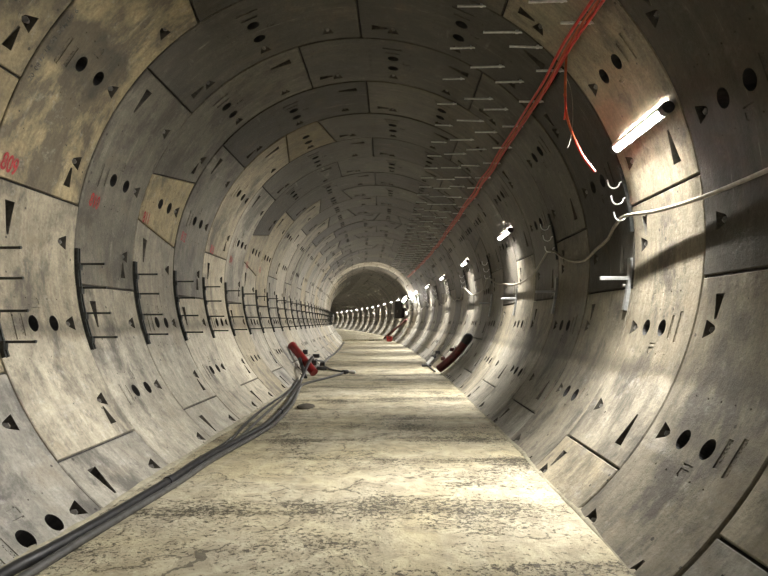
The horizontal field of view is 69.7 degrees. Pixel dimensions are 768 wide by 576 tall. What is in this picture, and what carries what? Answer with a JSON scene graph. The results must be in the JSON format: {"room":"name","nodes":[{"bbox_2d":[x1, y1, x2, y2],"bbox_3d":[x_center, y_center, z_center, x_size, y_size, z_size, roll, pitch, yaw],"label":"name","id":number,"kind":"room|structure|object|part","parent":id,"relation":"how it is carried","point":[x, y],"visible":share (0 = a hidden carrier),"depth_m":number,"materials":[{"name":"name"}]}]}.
{"room":"underground passage","nodes":[
{"label":"underground passage","id":0,"kind":"room"},
{"bbox_2d":[0,0,346,567],"bbox_3d":[-11.573,3.189,60.846,25.731,5.414,134.806,0,-4,2],"label":"wall","id":1,"kind":"structure","parent":0,"point":[85,126],"depth_m":5.43,"materials":[{"name":"concrete"}]},
{"bbox_2d":[0,246,36,357],"bbox_3d":[-2.829,0.033,4.171,0.429,0.990,0.050,0,-4,1],"label":"rack","id":2,"kind":"object","parent":1,"relation":"attached to","point":[4,352],"visible":1,"depth_m":4.15,"materials":[{"name":"metal"}]},
{"bbox_2d":[0,340,7,349],"bbox_3d":[-2.857,0.430,4.147,0.030,0.070,0.050,0,-4,1],"label":"socket","id":3,"kind":"object","parent":2,"relation":"attached to","point":[3,343],"depth_m":4.13,"materials":[{"name":"metal"}]},
{"bbox_3d":[-2.936,0.034,4.174,0.217,0.990,0.050,0,-4,1],"label":"rail","id":4,"kind":"part","parent":2,"relation":"part of","materials":[{"name":"metal"}]},
{"bbox_3d":[-2.895,-0.306,4.194,0.250,0.020,0.018,0,-4,1],"label":"arm","id":5,"kind":"part","parent":2,"relation":"part of","materials":[{"name":"metal"}]},
{"bbox_3d":[-2.870,-0.074,4.179,0.250,0.020,0.018,0,-4,1],"label":"arm","id":6,"kind":"part","parent":2,"relation":"part of","materials":[{"name":"metal"}]},
{"bbox_3d":[-2.820,0.173,4.162,0.250,0.020,0.018,0,-4,1],"label":"arm","id":7,"kind":"part","parent":2,"relation":"part of","materials":[{"name":"metal"}]},
{"bbox_3d":[-2.750,0.405,4.146,0.250,0.020,0.018,0,-4,1],"label":"arm","id":8,"kind":"part","parent":2,"relation":"part of","materials":[{"name":"metal"}]},
{"bbox_2d":[75,248,117,349],"bbox_3d":[-2.800,0.105,5.367,0.429,0.990,0.050,0,-4,1],"label":"rack","id":9,"kind":"object","parent":1,"relation":"attached to","point":[78,265],"visible":1,"depth_m":5.36,"materials":[{"name":"metal"}]},
{"bbox_2d":[77,263,82,269],"bbox_3d":[-2.973,-0.210,5.391,0.030,0.070,0.050,0,-4,1],"label":"socket","id":10,"kind":"object","parent":9,"relation":"attached to","point":[79,265],"depth_m":5.37,"materials":[{"name":"metal"}]},
{"bbox_2d":[79,287,84,293],"bbox_3d":[-2.947,0.022,5.376,0.030,0.070,0.050,0,-4,1],"label":"socket","id":11,"kind":"object","parent":9,"relation":"attached to","point":[81,289],"depth_m":5.36,"materials":[{"name":"metal"}]},
{"bbox_3d":[-2.906,0.105,5.370,0.217,0.990,0.050,0,-4,1],"label":"rail","id":12,"kind":"part","parent":9,"relation":"part of","materials":[{"name":"metal"}]},
{"bbox_2d":[83,312,88,318],"bbox_3d":[-2.898,0.269,5.359,0.030,0.070,0.050,0,-4,1],"label":"socket","id":13,"kind":"object","parent":9,"relation":"attached to","point":[85,314],"depth_m":5.34,"materials":[{"name":"metal"}]},
{"bbox_3d":[-2.866,-0.234,5.390,0.250,0.020,0.018,0,-4,1],"label":"arm","id":14,"kind":"part","parent":9,"relation":"part of","materials":[{"name":"metal"}]},
{"bbox_2d":[90,336,94,342],"bbox_3d":[-2.828,0.501,5.343,0.030,0.070,0.050,0,-4,1],"label":"socket","id":15,"kind":"object","parent":9,"relation":"attached to","point":[92,338],"depth_m":5.32,"materials":[{"name":"metal"}]},
{"bbox_3d":[-2.841,-0.003,5.375,0.250,0.020,0.018,0,-4,1],"label":"arm","id":16,"kind":"part","parent":9,"relation":"part of","materials":[{"name":"metal"}]},
{"bbox_3d":[-2.791,0.244,5.358,0.250,0.020,0.018,0,-4,1],"label":"arm","id":17,"kind":"part","parent":9,"relation":"part of","materials":[{"name":"metal"}]},
{"bbox_3d":[-2.721,0.477,5.342,0.250,0.020,0.018,0,-4,1],"label":"arm","id":18,"kind":"part","parent":9,"relation":"part of","materials":[{"name":"metal"}]},
{"bbox_2d":[133,261,168,343],"bbox_3d":[-2.776,0.176,6.563,0.429,0.990,0.050,0,-4,1],"label":"rack","id":19,"kind":"object","parent":1,"relation":"attached to","point":[141,315],"visible":1,"depth_m":6.55,"materials":[{"name":"metal"}]},
{"bbox_3d":[-2.882,0.177,6.565,0.217,0.990,0.050,0,-4,1],"label":"rail","id":20,"kind":"part","parent":19,"relation":"part of","materials":[{"name":"metal"}]},
{"bbox_3d":[-2.841,-0.163,6.585,0.250,0.020,0.018,0,-4,1],"label":"arm","id":21,"kind":"part","parent":19,"relation":"part of","materials":[{"name":"metal"}]},
{"bbox_3d":[-2.816,0.069,6.571,0.250,0.020,0.018,0,-4,1],"label":"arm","id":22,"kind":"part","parent":19,"relation":"part of","materials":[{"name":"metal"}]},
{"bbox_3d":[-2.696,0.548,6.539,0.250,0.020,0.018,0,-4,1],"label":"arm","id":23,"kind":"part","parent":19,"relation":"part of","materials":[{"name":"metal"}]},
{"bbox_2d":[173,270,202,340],"bbox_3d":[-2.755,0.248,7.760,0.429,0.990,0.050,0,-4,1],"label":"rack","id":24,"kind":"object","parent":1,"relation":"attached to","point":[175,282],"visible":1,"depth_m":7.75,"materials":[{"name":"metal"}]},
{"bbox_3d":[-2.861,0.248,7.761,0.217,0.990,0.050,0,-4,1],"label":"rail","id":25,"kind":"part","parent":24,"relation":"part of","materials":[{"name":"metal"}]},
{"bbox_3d":[-2.795,0.141,7.767,0.250,0.020,0.018,0,-4,1],"label":"arm","id":26,"kind":"part","parent":24,"relation":"part of","materials":[{"name":"metal"}]},
{"bbox_3d":[-2.675,0.620,7.735,0.250,0.020,0.018,0,-4,1],"label":"arm","id":27,"kind":"part","parent":24,"relation":"part of","materials":[{"name":"metal"}]},
{"bbox_2d":[202,277,228,337],"bbox_3d":[-2.738,0.319,8.956,0.429,0.990,0.050,0,-4,1],"label":"rack","id":28,"kind":"object","parent":1,"relation":"attached to","point":[204,287],"visible":1,"depth_m":8.94,"materials":[{"name":"metal"}]},
{"bbox_3d":[-2.844,0.320,8.957,0.217,0.990,0.050,0,-4,1],"label":"rail","id":29,"kind":"part","parent":28,"relation":"part of","materials":[{"name":"metal"}]},
{"bbox_2d":[224,282,247,335],"bbox_3d":[-2.726,0.391,10.152,0.429,0.990,0.050,0,-4,0],"label":"rack","id":30,"kind":"object","parent":1,"relation":"attached to","point":[225,283],"visible":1,"depth_m":10.14,"materials":[{"name":"metal"}]},
{"bbox_3d":[-2.832,0.391,10.153,0.217,0.990,0.050,0,-4,0],"label":"rail","id":31,"kind":"part","parent":30,"relation":"part of","materials":[{"name":"metal"}]},
{"bbox_2d":[242,286,261,334],"bbox_3d":[-2.717,0.462,11.349,0.429,0.990,0.050,0,-4,0],"label":"rack","id":32,"kind":"object","parent":1,"relation":"attached to","point":[243,293],"visible":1,"depth_m":11.33,"materials":[{"name":"metal"}]},
{"bbox_3d":[-2.823,0.463,11.349,0.217,0.990,0.050,0,-4,0],"label":"rail","id":33,"kind":"part","parent":32,"relation":"part of","materials":[{"name":"metal"}]},
{"bbox_2d":[255,290,273,332],"bbox_3d":[-2.713,0.534,12.545,0.429,0.990,0.050,0,-4,0],"label":"rack","id":34,"kind":"object","parent":1,"relation":"attached to","point":[256,296],"visible":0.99,"depth_m":12.53,"materials":[{"name":"metal"}]},
{"bbox_3d":[-2.819,0.535,12.545,0.217,0.990,0.050,0,-4,0],"label":"rail","id":35,"kind":"part","parent":34,"relation":"part of","materials":[{"name":"metal"}]},
{"bbox_2d":[267,292,283,331],"bbox_3d":[-2.713,0.606,13.741,0.429,0.990,0.050,0,-4,0],"label":"rack","id":36,"kind":"object","parent":1,"relation":"attached to","point":[267,292],"visible":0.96,"depth_m":13.72,"materials":[{"name":"metal"}]},
{"bbox_3d":[-2.819,0.606,13.741,0.217,0.990,0.050,0,-4,0],"label":"rail","id":37,"kind":"part","parent":36,"relation":"part of","materials":[{"name":"metal"}]},
{"bbox_2d":[276,295,291,330],"bbox_3d":[-2.717,0.677,14.938,0.429,0.990,0.050,0,-4,0],"label":"rack","id":38,"kind":"object","parent":1,"relation":"attached to","point":[276,295],"visible":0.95,"depth_m":14.92,"materials":[{"name":"metal"}]},
{"bbox_3d":[-2.823,0.678,14.937,0.217,0.990,0.050,0,-4,0],"label":"rail","id":39,"kind":"part","parent":38,"relation":"part of","materials":[{"name":"metal"}]},
{"bbox_2d":[284,297,297,329],"bbox_3d":[-2.725,0.749,16.134,0.429,0.990,0.050,0,-4,-1],"label":"rack","id":40,"kind":"object","parent":1,"relation":"attached to","point":[285,310],"visible":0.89,"depth_m":16.11,"materials":[{"name":"metal"}]},
{"bbox_3d":[-2.832,0.750,16.133,0.217,0.990,0.050,0,-4,-1],"label":"rail","id":41,"kind":"part","parent":40,"relation":"part of","materials":[{"name":"metal"}]},
{"bbox_2d":[290,298,301,329],"bbox_3d":[-2.738,0.821,17.331,0.429,0.990,0.050,0,-4,-1],"label":"rack","id":42,"kind":"object","parent":1,"relation":"attached to","point":[290,298],"visible":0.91,"depth_m":17.32,"materials":[{"name":"metal"}]},
{"bbox_3d":[-2.844,0.821,17.329,0.217,0.990,0.050,0,-4,-1],"label":"rail","id":43,"kind":"part","parent":42,"relation":"part of","materials":[{"name":"metal"}]},
{"bbox_2d":[296,300,307,328],"bbox_3d":[-2.755,0.893,18.527,0.429,0.990,0.050,0,-4,-1],"label":"rack","id":44,"kind":"object","parent":1,"relation":"attached to","point":[296,300],"visible":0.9,"depth_m":18.51,"materials":[{"name":"metal"}]},
{"bbox_2d":[300,301,311,328],"bbox_3d":[-2.775,0.964,19.723,0.429,0.990,0.050,0,-4,-1],"label":"rack","id":45,"kind":"object","parent":1,"relation":"attached to","point":[300,301],"visible":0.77,"depth_m":19.70,"materials":[{"name":"metal"}]},
{"bbox_2d":[305,302,312,327],"bbox_3d":[-2.800,1.036,20.919,0.429,0.990,0.050,0,-4,-1],"label":"rack","id":46,"kind":"object","parent":1,"relation":"attached to","point":[305,302],"visible":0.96,"depth_m":20.91,"materials":[{"name":"metal"}]},
{"bbox_2d":[314,305,323,326],"bbox_3d":[-2.900,1.251,24.507,0.429,0.990,0.050,0,-4,-2],"label":"rack","id":47,"kind":"object","parent":1,"relation":"attached to","point":[314,305],"visible":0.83,"depth_m":24.49,"materials":[{"name":"metal"}]},
{"bbox_2d":[0,0,561,311],"bbox_3d":[-9.755,1.015,61.367,27.205,2.170,135.682,0,-4,2],"label":"ceiling","id":48,"kind":"structure","parent":0,"point":[354,89],"depth_m":7.47,"materials":[{"name":"concrete"}]},
{"bbox_2d":[437,102,456,104],"bbox_3d":[0.897,-2.631,7.866,0.281,0.033,0.038,0,-4,3],"label":"stud","id":49,"kind":"object","parent":48,"relation":"attached to","point":[453,103],"visible":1,"depth_m":7.86,"materials":[{"name":"metal"}]},
{"bbox_3d":[0.897,-2.629,7.866,0.281,0.027,0.023,0,-4,3],"label":"rod","id":50,"kind":"part","parent":49,"relation":"part of","materials":[{"name":"metal"}]},
{"bbox_2d":[443,77,464,79],"bbox_3d":[0.891,-2.674,7.042,0.281,0.033,0.038,-1,-4,3],"label":"stud","id":51,"kind":"object","parent":48,"relation":"attached to","point":[460,78],"visible":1,"depth_m":7.04,"materials":[{"name":"metal"}]},
{"bbox_3d":[0.891,-2.672,7.042,0.281,0.025,0.023,0,-4,3],"label":"rod","id":52,"kind":"part","parent":51,"relation":"part of","materials":[{"name":"metal"}]},
{"bbox_2d":[450,138,473,140],"bbox_3d":[1.239,-2.332,8.665,0.396,0.033,0.038,-1,-4,1],"label":"stud","id":53,"kind":"object","parent":48,"relation":"attached to","point":[470,139],"visible":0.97,"depth_m":8.66,"materials":[{"name":"metal"}]},
{"bbox_3d":[1.239,-2.330,8.665,0.396,0.027,0.023,-1,-4,1],"label":"rod","id":54,"kind":"part","parent":53,"relation":"part of","materials":[{"name":"metal"}]},
{"bbox_2d":[450,45,474,48],"bbox_3d":[0.887,-2.715,6.227,0.281,0.033,0.038,-2,-4,3],"label":"stud","id":55,"kind":"object","parent":48,"relation":"attached to","point":[470,47],"visible":1,"depth_m":6.22,"materials":[{"name":"metal"}]},
{"bbox_2d":[457,119,483,121],"bbox_3d":[1.236,-2.381,7.838,0.396,0.033,0.038,1,-4,0],"label":"stud","id":56,"kind":"object","parent":48,"relation":"attached to","point":[479,120],"visible":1,"depth_m":7.83,"materials":[{"name":"metal"}]},
{"bbox_3d":[1.236,-2.379,7.838,0.396,0.027,0.023,1,-4,0],"label":"rod","id":57,"kind":"part","parent":56,"relation":"part of","materials":[{"name":"metal"}]},
{"bbox_2d":[457,3,485,7],"bbox_3d":[0.861,-2.771,5.411,0.281,0.033,0.038,-1,-4,1],"label":"stud","id":58,"kind":"object","parent":48,"relation":"attached to","point":[480,5],"visible":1,"depth_m":5.40,"materials":[{"name":"metal"}]},
{"bbox_3d":[0.861,-2.768,5.410,0.281,0.025,0.023,0,-4,1],"label":"rod","id":59,"kind":"part","parent":58,"relation":"part of","materials":[{"name":"metal"}]},
{"bbox_2d":[475,130,496,132],"bbox_3d":[1.454,-2.211,7.808,0.330,0.033,0.038,-1,-4,0],"label":"stud","id":60,"kind":"object","parent":48,"relation":"attached to","point":[494,131],"visible":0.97,"depth_m":7.80,"materials":[{"name":"metal"}]},
{"bbox_3d":[1.454,-2.209,7.808,0.330,0.027,0.023,-1,-4,0],"label":"rod","id":61,"kind":"part","parent":60,"relation":"part of","materials":[{"name":"metal"}]},
{"bbox_2d":[471,64,504,67],"bbox_3d":[1.176,-2.497,6.216,0.396,0.033,0.038,-1,-4,3],"label":"stud","id":62,"kind":"object","parent":48,"relation":"attached to","point":[499,65],"visible":1,"depth_m":6.21,"materials":[{"name":"metal"}]},
{"bbox_2d":[407,0,593,276],"bbox_3d":[1.554,-1.486,16.052,0.348,0.108,28.945,0,-4,0],"label":"cable","id":63,"kind":"object","parent":48,"relation":"hanging from","point":[589,4],"visible":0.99,"depth_m":5.88,"materials":[{"name":"red rubber"}]},
{"bbox_2d":[483,30,521,33],"bbox_3d":[1.179,-2.529,5.445,0.396,0.033,0.038,0,-4,1],"label":"stud","id":64,"kind":"object","parent":48,"relation":"attached to","point":[515,31],"visible":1,"depth_m":5.43,"materials":[{"name":"metal"}]},
{"bbox_3d":[1.179,-2.527,5.445,0.396,0.027,0.023,0,-4,1],"label":"rod","id":65,"kind":"part","parent":64,"relation":"part of","materials":[{"name":"metal"}]},
{"bbox_2d":[409,0,604,276],"bbox_3d":[1.592,-1.428,16.049,0.355,0.106,28.947,0,-4,0],"label":"cable","id":66,"kind":"object","parent":48,"relation":"hanging from","point":[600,4],"visible":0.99,"depth_m":5.75,"materials":[{"name":"red rubber"}]},
{"bbox_2d":[408,0,599,276],"bbox_3d":[1.585,-1.466,16.051,0.335,0.117,28.947,0,-4,0],"label":"cable","id":67,"kind":"object","parent":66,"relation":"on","point":[595,4],"visible":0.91,"depth_m":5.86,"materials":[{"name":"red rubber"}]},
{"bbox_2d":[495,79,523,82],"bbox_3d":[1.417,-2.314,6.182,0.330,0.033,0.038,-2,-4,2],"label":"stud","id":68,"kind":"object","parent":48,"relation":"attached to","point":[520,80],"visible":1,"depth_m":6.17,"materials":[{"name":"metal"}]},
{"bbox_2d":[509,45,542,48],"bbox_3d":[1.397,-2.370,5.412,0.330,0.033,0.038,1,-4,0],"label":"stud","id":69,"kind":"object","parent":48,"relation":"attached to","point":[510,46],"visible":1,"depth_m":5.40,"materials":[{"name":"metal"}]},
{"bbox_2d":[519,99,543,102],"bbox_3d":[1.655,-2.088,6.167,0.281,0.033,0.038,0,-4,3],"label":"stud","id":70,"kind":"object","parent":48,"relation":"attached to","point":[541,100],"visible":0.74,"depth_m":6.16,"materials":[{"name":"metal"}]},
{"bbox_2d":[536,68,563,71],"bbox_3d":[1.636,-2.135,5.408,0.281,0.033,0.038,-1,-4,2],"label":"stud","id":71,"kind":"object","parent":48,"relation":"attached to","point":[560,69],"visible":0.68,"depth_m":5.40,"materials":[{"name":"metal"}]},
{"bbox_2d":[14,341,632,575],"bbox_3d":[-0.551,2.362,15.409,4.065,0.244,45.146,0,-4,-1],"label":"floor","id":72,"kind":"structure","parent":0,"point":[392,470],"depth_m":4.18,"materials":[{"name":"concrete"}]},
{"bbox_2d":[1,342,342,567],"bbox_3d":[-2.251,2.309,15.858,0.724,0.115,43.808,0,-4,-1],"label":"trim","id":73,"kind":"structure","parent":72,"relation":"on","point":[158,473],"depth_m":4.63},
{"bbox_2d":[0,341,344,575],"bbox_3d":[-2.008,2.281,18.974,0.671,0.530,33.636,0,-4,-1],"label":"hose","id":74,"kind":"object","parent":72,"relation":"on","point":[28,560],"visible":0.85,"depth_m":3.92,"materials":[{"name":"black rubber"}]},
{"bbox_2d":[16,372,343,575],"bbox_3d":[-1.646,1.830,8.185,0.583,0.084,12.068,0,-4,3],"label":"hose","id":75,"kind":"object","parent":72,"relation":"on","point":[62,552],"visible":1,"depth_m":3.97,"materials":[{"name":"grey rubber"}]},
{"bbox_2d":[183,378,298,466],"bbox_3d":[-1.822,1.818,8.395,0.132,0.131,7.651,0,-4,-1],"label":"hose","id":76,"kind":"object","parent":72,"relation":"on","point":[287,391],"visible":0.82,"depth_m":7.43,"materials":[{"name":"black rubber"}]},
{"bbox_2d":[238,381,298,436],"bbox_3d":[-1.774,1.842,8.364,0.171,0.078,7.511,0,-4,-1],"label":"hose","id":77,"kind":"object","parent":72,"relation":"on","point":[283,397],"visible":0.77,"depth_m":8.18,"materials":[{"name":"grey rubber"}]},
{"bbox_2d":[288,342,317,377],"bbox_3d":[-1.974,1.802,13.948,0.576,0.859,1.415,2,-4,-27],"label":"pipe","id":78,"kind":"object","parent":72,"relation":"on","point":[302,359],"visible":0.92,"depth_m":13.98,"materials":[{"name":"metal"}]},
{"bbox_2d":[313,354,326,370],"bbox_3d":[-1.761,2.039,15.115,0.388,0.458,0.185,1,-4,-12],"label":"coupling","id":79,"kind":"object","parent":78,"relation":"attached to","point":[322,363],"visible":0.73,"depth_m":15.09,"materials":[{"name":"metal"}]},
{"bbox_2d":[297,403,314,408],"bbox_3d":[-1.246,1.868,8.774,0.300,0.049,0.480,0,-4,2],"label":"clod","id":80,"kind":"object","parent":72,"relation":"on","point":[304,405],"visible":1,"depth_m":8.65,"materials":[{"name":"grey concrete"}]},
{"bbox_2d":[324,365,340,371],"bbox_3d":[-1.561,2.284,15.919,0.190,0.088,3.208,1,-4,-16],"label":"hose","id":81,"kind":"object","parent":72,"relation":"on","point":[325,365],"visible":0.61,"depth_m":15.13,"materials":[{"name":"black rubber"}]},
{"bbox_2d":[341,370,355,373],"bbox_3d":[-0.922,2.168,14.259,0.381,0.115,0.160,0,-4,2],"label":"connector","id":82,"kind":"object","parent":72,"relation":"on","point":[344,371],"visible":0.94,"depth_m":14.23,"materials":[{"name":"black plastic"}]},
{"bbox_2d":[386,336,391,341],"bbox_3d":[0.354,3.379,36.737,0.380,0.355,0.640,0,-4,2],"label":"case","id":83,"kind":"object","parent":72,"relation":"on","point":[389,338],"visible":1,"depth_m":36.45,"materials":[{"name":"paint"}]},
{"bbox_2d":[422,350,439,371],"bbox_3d":[1.319,2.118,16.111,0.532,0.425,3.146,-1,-4,8],"label":"stand","id":84,"kind":"object","parent":72,"relation":"on","point":[429,361],"visible":1,"depth_m":16.75,"materials":[{"name":"white metal"}]},
{"bbox_2d":[394,341,635,575],"bbox_3d":[1.163,2.304,15.931,0.701,0.103,44.150,0,-4,-1],"label":"trim","id":85,"kind":"structure","parent":72,"relation":"on","point":[578,511],"depth_m":4.45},
{"bbox_2d":[436,333,472,371],"bbox_3d":[1.780,1.631,13.880,0.248,1.021,1.152,3,-5,-40],"label":"pipe","id":86,"kind":"object","parent":85,"relation":"on","point":[467,338],"visible":1,"depth_m":13.79,"materials":[{"name":"metal"}]},
{"bbox_2d":[334,328,393,340],"bbox_3d":[-9.349,6.195,80.056,22.526,0.351,84.443,0,-4,2],"label":"floor","id":87,"kind":"structure","parent":0,"point":[346,335],"depth_m":45.88,"materials":[{"name":"concrete"}]},
{"bbox_2d":[384,318,407,338],"bbox_3d":[0.768,2.801,37.566,0.170,1.456,3.078,2,-4,-30],"label":"plank","id":88,"kind":"object","parent":87,"relation":"on","point":[406,319],"visible":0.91,"depth_m":37.36,"materials":[{"name":"brown wood"}]},
{"bbox_2d":[330,0,767,575],"bbox_3d":[-8.806,3.206,61.255,26.109,5.418,135.783,0,-4,2],"label":"wall","id":89,"kind":"structure","parent":0,"point":[650,418],"depth_m":4.51,"materials":[{"name":"concrete"}]},
{"bbox_2d":[393,301,403,318],"bbox_3d":[1.061,1.591,40.081,0.645,1.250,1.620,0,-4,-4],"label":"electrical box","id":90,"kind":"object","parent":89,"relation":"attached to","point":[397,305],"visible":0.97,"depth_m":39.38,"materials":[{"name":"black metal"}]},
{"bbox_3d":[1.040,1.548,39.334,0.400,1.050,0.050,0,-4,-4],"label":"door","id":91,"kind":"part","parent":90,"relation":"part of","materials":[{"name":"grey metal"}]},
{"bbox_2d":[444,152,465,154],"bbox_3d":[1.229,-2.300,9.441,0.396,0.033,0.038,-1,-4,2],"label":"stud","id":92,"kind":"object","parent":89,"relation":"attached to","point":[463,153],"visible":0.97,"depth_m":9.44,"materials":[{"name":"metal"}]},
{"bbox_3d":[1.229,-2.299,9.441,0.396,0.027,0.023,-1,-4,2],"label":"rod","id":93,"kind":"part","parent":92,"relation":"part of","materials":[{"name":"metal"}]},
{"bbox_2d":[459,270,467,291],"bbox_3d":[2.337,-0.208,16.207,0.239,0.651,0.044,0,-4,-1],"label":"hanger","id":94,"kind":"object","parent":89,"relation":"attached to","point":[464,276],"visible":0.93,"depth_m":16.19,"materials":[{"name":"metal"}]},
{"bbox_2d":[460,259,469,266],"bbox_3d":[2.264,-0.694,15.398,0.112,0.094,1.034,0,-4,0],"label":"lamp","id":95,"kind":"object","parent":89,"relation":"attached to","point":[467,260],"visible":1,"depth_m":15.21,"materials":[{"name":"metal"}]},
{"bbox_2d":[464,97,492,99],"bbox_3d":[1.223,-2.424,7.053,0.396,0.033,0.038,0,-4,1],"label":"stud","id":96,"kind":"object","parent":89,"relation":"attached to","point":[489,98],"visible":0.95,"depth_m":7.04,"materials":[{"name":"metal"}]},
{"bbox_3d":[1.223,-2.422,7.053,0.396,0.027,0.023,0,-4,1],"label":"rod","id":97,"kind":"part","parent":96,"relation":"part of","materials":[{"name":"metal"}]},
{"bbox_2d":[482,255,491,283],"bbox_3d":[2.349,-0.426,12.565,0.239,0.651,0.044,0,-4,0],"label":"hanger","id":98,"kind":"object","parent":89,"relation":"attached to","point":[488,262],"visible":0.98,"depth_m":12.55,"materials":[{"name":"metal"}]},
{"bbox_3d":[2.399,-0.427,12.565,0.139,0.651,0.044,0,-4,0],"label":"rail","id":99,"kind":"part","parent":98,"relation":"part of","materials":[{"name":"metal"}]},
{"bbox_2d":[484,107,507,110],"bbox_3d":[1.431,-2.269,6.996,0.330,0.033,0.038,-1,-4,2],"label":"stud","id":100,"kind":"object","parent":89,"relation":"attached to","point":[505,108],"visible":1,"depth_m":6.99,"materials":[{"name":"metal"}]},
{"bbox_2d":[497,227,513,240],"bbox_3d":[2.258,-1.001,10.271,0.112,0.094,1.034,0,-4,0],"label":"lamp","id":101,"kind":"object","parent":89,"relation":"attached to","point":[509,230],"visible":1,"depth_m":10.07,"materials":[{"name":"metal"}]},
{"bbox_2d":[498,231,508,239],"bbox_3d":[2.232,-0.979,10.271,0.050,0.042,0.923,0,-4,0],"label":"diffuser","id":102,"kind":"object","parent":101,"relation":"attached to","point":[505,233],"depth_m":10.27,"materials":[{"name":"white plastic"}]},
{"bbox_2d":[501,288,517,315],"bbox_3d":[2.302,0.253,10.111,0.314,0.505,0.052,0,-4,1],"label":"bracket","id":103,"kind":"object","parent":89,"relation":"attached to","point":[516,293],"visible":1,"depth_m":10.10,"materials":[{"name":"metal"}]},
{"bbox_2d":[535,277,557,313],"bbox_3d":[2.272,0.108,7.684,0.314,0.505,0.052,0,-4,1],"label":"bracket","id":104,"kind":"object","parent":89,"relation":"attached to","point":[555,290],"visible":1,"depth_m":7.67,"materials":[{"name":"metal"}]},
{"bbox_3d":[2.250,0.051,7.688,0.270,0.035,0.035,0,-4,1],"label":"arm","id":105,"kind":"part","parent":104,"relation":"part of","materials":[{"name":"metal"}]},
{"bbox_2d":[529,0,566,3],"bbox_3d":[1.382,-2.408,4.627,0.330,0.033,0.038,-2,-4,3],"label":"stud","id":106,"kind":"object","parent":89,"relation":"attached to","point":[533,1],"visible":1,"depth_m":4.62,"materials":[{"name":"metal"}]},
{"bbox_2d":[540,214,557,259],"bbox_3d":[2.306,-0.717,7.710,0.239,0.651,0.044,0,-4,1],"label":"hanger","id":107,"kind":"object","parent":89,"relation":"attached to","point":[548,215],"visible":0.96,"depth_m":7.70,"materials":[{"name":"metal"}]},
{"bbox_3d":[2.356,-0.717,7.709,0.139,0.651,0.044,0,-4,1],"label":"rail","id":108,"kind":"part","parent":107,"relation":"part of","materials":[{"name":"metal"}]},
{"bbox_2d":[560,21,593,24],"bbox_3d":[1.606,-2.198,4.564,0.281,0.033,0.038,0,-4,2],"label":"stud","id":109,"kind":"object","parent":89,"relation":"attached to","point":[562,22],"visible":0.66,"depth_m":4.56,"materials":[{"name":"metal"}]},
{"bbox_2d":[563,55,595,172],"bbox_3d":[1.787,-1.638,5.058,0.289,1.184,0.055,0,-4,2],"label":"cable","id":110,"kind":"object","parent":89,"relation":"hanging from","point":[566,117],"visible":0.95,"depth_m":5.05,"materials":[{"name":"red rubber"}]},
{"bbox_2d":[599,258,632,310],"bbox_3d":[2.227,-0.036,5.281,0.314,0.505,0.052,0,-4,1],"label":"bracket","id":111,"kind":"object","parent":89,"relation":"attached to","point":[628,278],"visible":1,"depth_m":5.26,"materials":[{"name":"metal"}]},
{"bbox_3d":[2.204,-0.093,5.285,0.270,0.035,0.035,0,-4,1],"label":"arm","id":112,"kind":"part","parent":111,"relation":"part of","materials":[{"name":"metal"}]},
{"bbox_2d":[607,164,633,231],"bbox_3d":[2.260,-0.862,5.282,0.239,0.651,0.044,0,-4,1],"label":"hanger","id":113,"kind":"object","parent":89,"relation":"attached to","point":[618,167],"visible":0.91,"depth_m":5.27,"materials":[{"name":"metal"}]},
{"bbox_2d":[333,167,767,317],"bbox_3d":[-4.998,2.635,57.370,17.696,0.563,111.224,0,-4,2],"label":"cable","id":114,"kind":"object","parent":113,"relation":"hanging from","point":[764,171],"visible":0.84,"depth_m":4.99,"materials":[{"name":"grey rubber"}]},
{"bbox_3d":[2.309,-0.863,5.281,0.139,0.651,0.044,0,-4,1],"label":"rail","id":115,"kind":"part","parent":113,"relation":"part of","materials":[{"name":"metal"}]},
{"bbox_2d":[609,101,674,153],"bbox_3d":[2.166,-1.336,4.672,0.112,0.094,1.034,0,-4,1],"label":"lamp","id":116,"kind":"object","parent":89,"relation":"attached to","point":[666,107],"visible":1,"depth_m":4.52,"materials":[{"name":"white plastic"}]},
{"bbox_2d":[613,111,661,150],"bbox_3d":[2.140,-1.314,4.673,0.050,0.042,0.923,0,-4,1],"label":"diffuser","id":117,"kind":"object","parent":116,"relation":"attached to","point":[619,145],"depth_m":4.62,"materials":[{"name":"white plastic"}]}
]}

